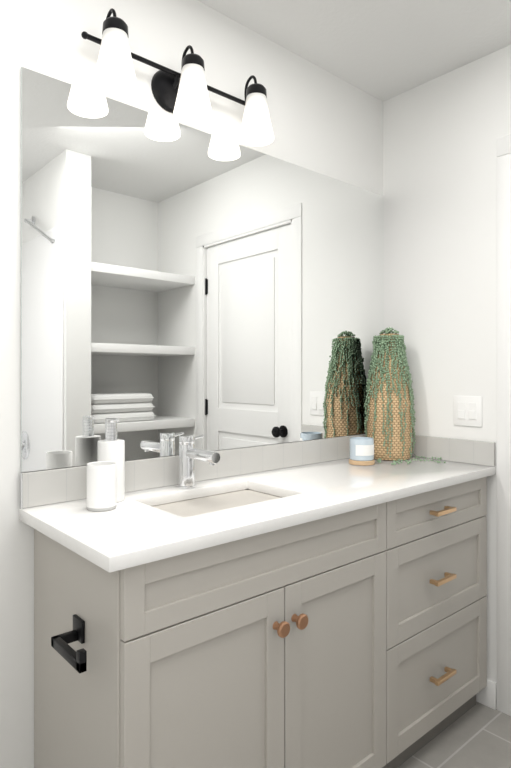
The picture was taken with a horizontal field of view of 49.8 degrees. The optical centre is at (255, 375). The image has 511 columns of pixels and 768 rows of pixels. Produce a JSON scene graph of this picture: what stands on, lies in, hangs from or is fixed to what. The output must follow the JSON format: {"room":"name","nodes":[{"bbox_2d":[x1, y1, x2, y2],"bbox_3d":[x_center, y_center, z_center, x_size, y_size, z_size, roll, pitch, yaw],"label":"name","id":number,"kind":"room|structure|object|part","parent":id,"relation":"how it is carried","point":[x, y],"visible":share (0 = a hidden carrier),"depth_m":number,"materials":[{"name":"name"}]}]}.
{"room":"bathroom","nodes":[
{"label":"bathroom","id":0,"kind":"room"},
{"bbox_2d":[0,0,382,767],"bbox_3d":[-0.410,0.017,1.635,2.694,2.440,0.100,0,0,-41],"label":"wall","id":1,"kind":"structure","parent":0,"point":[324,122],"depth_m":1.53,"materials":[{"name":"white paint"}]},
{"bbox_2d":[81,8,273,145],"bbox_3d":[-0.198,-0.883,1.654,0.648,0.221,0.150,0,0,-41],"label":"sconce","id":2,"kind":"object","parent":1,"relation":"attached to","point":[183,96],"visible":1,"depth_m":1.61,"materials":[{"name":"white glass"}]},
{"bbox_2d":[21,67,383,471],"bbox_3d":[-0.017,-0.269,1.907,1.539,1.030,0.006,0,0,-41],"label":"mirror","id":3,"kind":"object","parent":1,"relation":"attached to","point":[179,279],"visible":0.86,"depth_m":1.71,"materials":[{"name":"clear glass"}]},
{"bbox_2d":[198,0,510,101],"bbox_3d":[0.450,-1.233,0.693,2.744,0.060,2.650,0,0,-41],"label":"ceiling","id":4,"kind":"structure","parent":0,"point":[383,50],"depth_m":1.94,"materials":[{"name":"white paint"}]},
{"bbox_2d":[383,45,510,715],"bbox_3d":[1.221,0.017,1.738,0.106,2.440,1.897,0,0,-41],"label":"wall","id":5,"kind":"structure","parent":0,"point":[447,210],"depth_m":2.14,"materials":[{"name":"white paint"}]},
{"bbox_2d":[453,396,481,426],"bbox_3d":[0.816,0.137,2.121,0.010,0.116,0.116,0,0,-41],"label":"switch plate","id":6,"kind":"object","parent":5,"relation":"attached to","point":[467,410],"visible":1,"depth_m":2.12,"materials":[{"name":"white plastic"}]},
{"bbox_2d":[476,679,496,709],"bbox_3d":[0.723,1.187,2.226,0.012,0.100,0.505,0,0,-41],"label":"baseboard","id":7,"kind":"structure","parent":5,"relation":"attached to","point":[486,696],"depth_m":2.04,"materials":[{"name":"white paint"}]},
{"bbox_3d":[1.234,0.181,1.723,0.106,2.112,0.922,0,0,-41],"label":"door trim casing","id":8,"kind":"part","parent":5,"relation":"part of","materials":[{"name":"white paint"}]},
{"bbox_2d":[398,701,510,767],"bbox_3d":[0.450,1.267,0.693,2.744,0.060,2.650,0,0,-41],"label":"floor","id":9,"kind":"structure","parent":0,"point":[478,735],"depth_m":1.84,"materials":[{"name":"tile"}]},
{"bbox_2d":[19,470,495,767],"bbox_3d":[0.131,0.802,1.696,1.545,0.870,0.516,0,0,-41],"label":"bathroom vanity","id":10,"kind":"object","parent":9,"relation":"on","point":[319,603],"depth_m":1.35,"materials":[{"name":"grey paint"}]},
{"bbox_2d":[19,454,495,565],"bbox_3d":[0.145,0.352,1.719,1.545,0.030,0.501,0,0,-41],"label":"countertop","id":11,"kind":"structure","parent":10,"relation":"on","point":[135,528],"depth_m":1.43,"materials":[{"name":"white stone"}]},
{"bbox_2d":[87,461,115,511],"bbox_3d":[-0.390,0.280,1.394,0.073,0.114,0.073,0,0,-41],"label":"cup","id":12,"kind":"object","parent":11,"relation":"on","point":[101,485],"visible":1,"depth_m":1.36,"materials":[{"name":"white ceramic"}]},
{"bbox_2d":[97,418,124,502],"bbox_3d":[-0.389,0.226,1.482,0.071,0.220,0.071,0,0,-41],"label":"soap dispenser","id":13,"kind":"object","parent":11,"relation":"on","point":[111,447],"visible":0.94,"depth_m":1.46,"materials":[{"name":"white ceramic"}]},
{"bbox_2d":[175,435,222,489],"bbox_3d":[-0.156,0.286,1.631,0.087,0.209,0.173,0,0,-41],"label":"faucet","id":14,"kind":"object","parent":11,"relation":"on","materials":[{"name":"silver metal"}]},
{"bbox_2d":[151,486,282,513],"bbox_3d":[-0.097,0.435,1.541,0.466,0.159,0.307,0,0,-41],"label":"sink","id":15,"kind":"object","parent":11,"relation":"in","point":[230,495],"depth_m":1.62,"materials":[{"name":"white ceramic"}]},
{"bbox_2d":[349,437,374,465],"bbox_3d":[0.405,0.288,2.100,0.098,0.097,0.098,0,0,-41],"label":"candle jar","id":16,"kind":"object","parent":11,"relation":"on","point":[361,451],"visible":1,"depth_m":2.06,"materials":[{"name":"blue glass"}]},
{"bbox_2d":[364,327,445,464],"bbox_3d":[0.567,0.070,2.179,0.270,0.533,0.335,0,0,-41],"label":"potted plant","id":17,"kind":"object","parent":11,"relation":"on","point":[389,423],"visible":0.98,"depth_m":2.18,"materials":[{"name":"beige wicker"}]}
]}

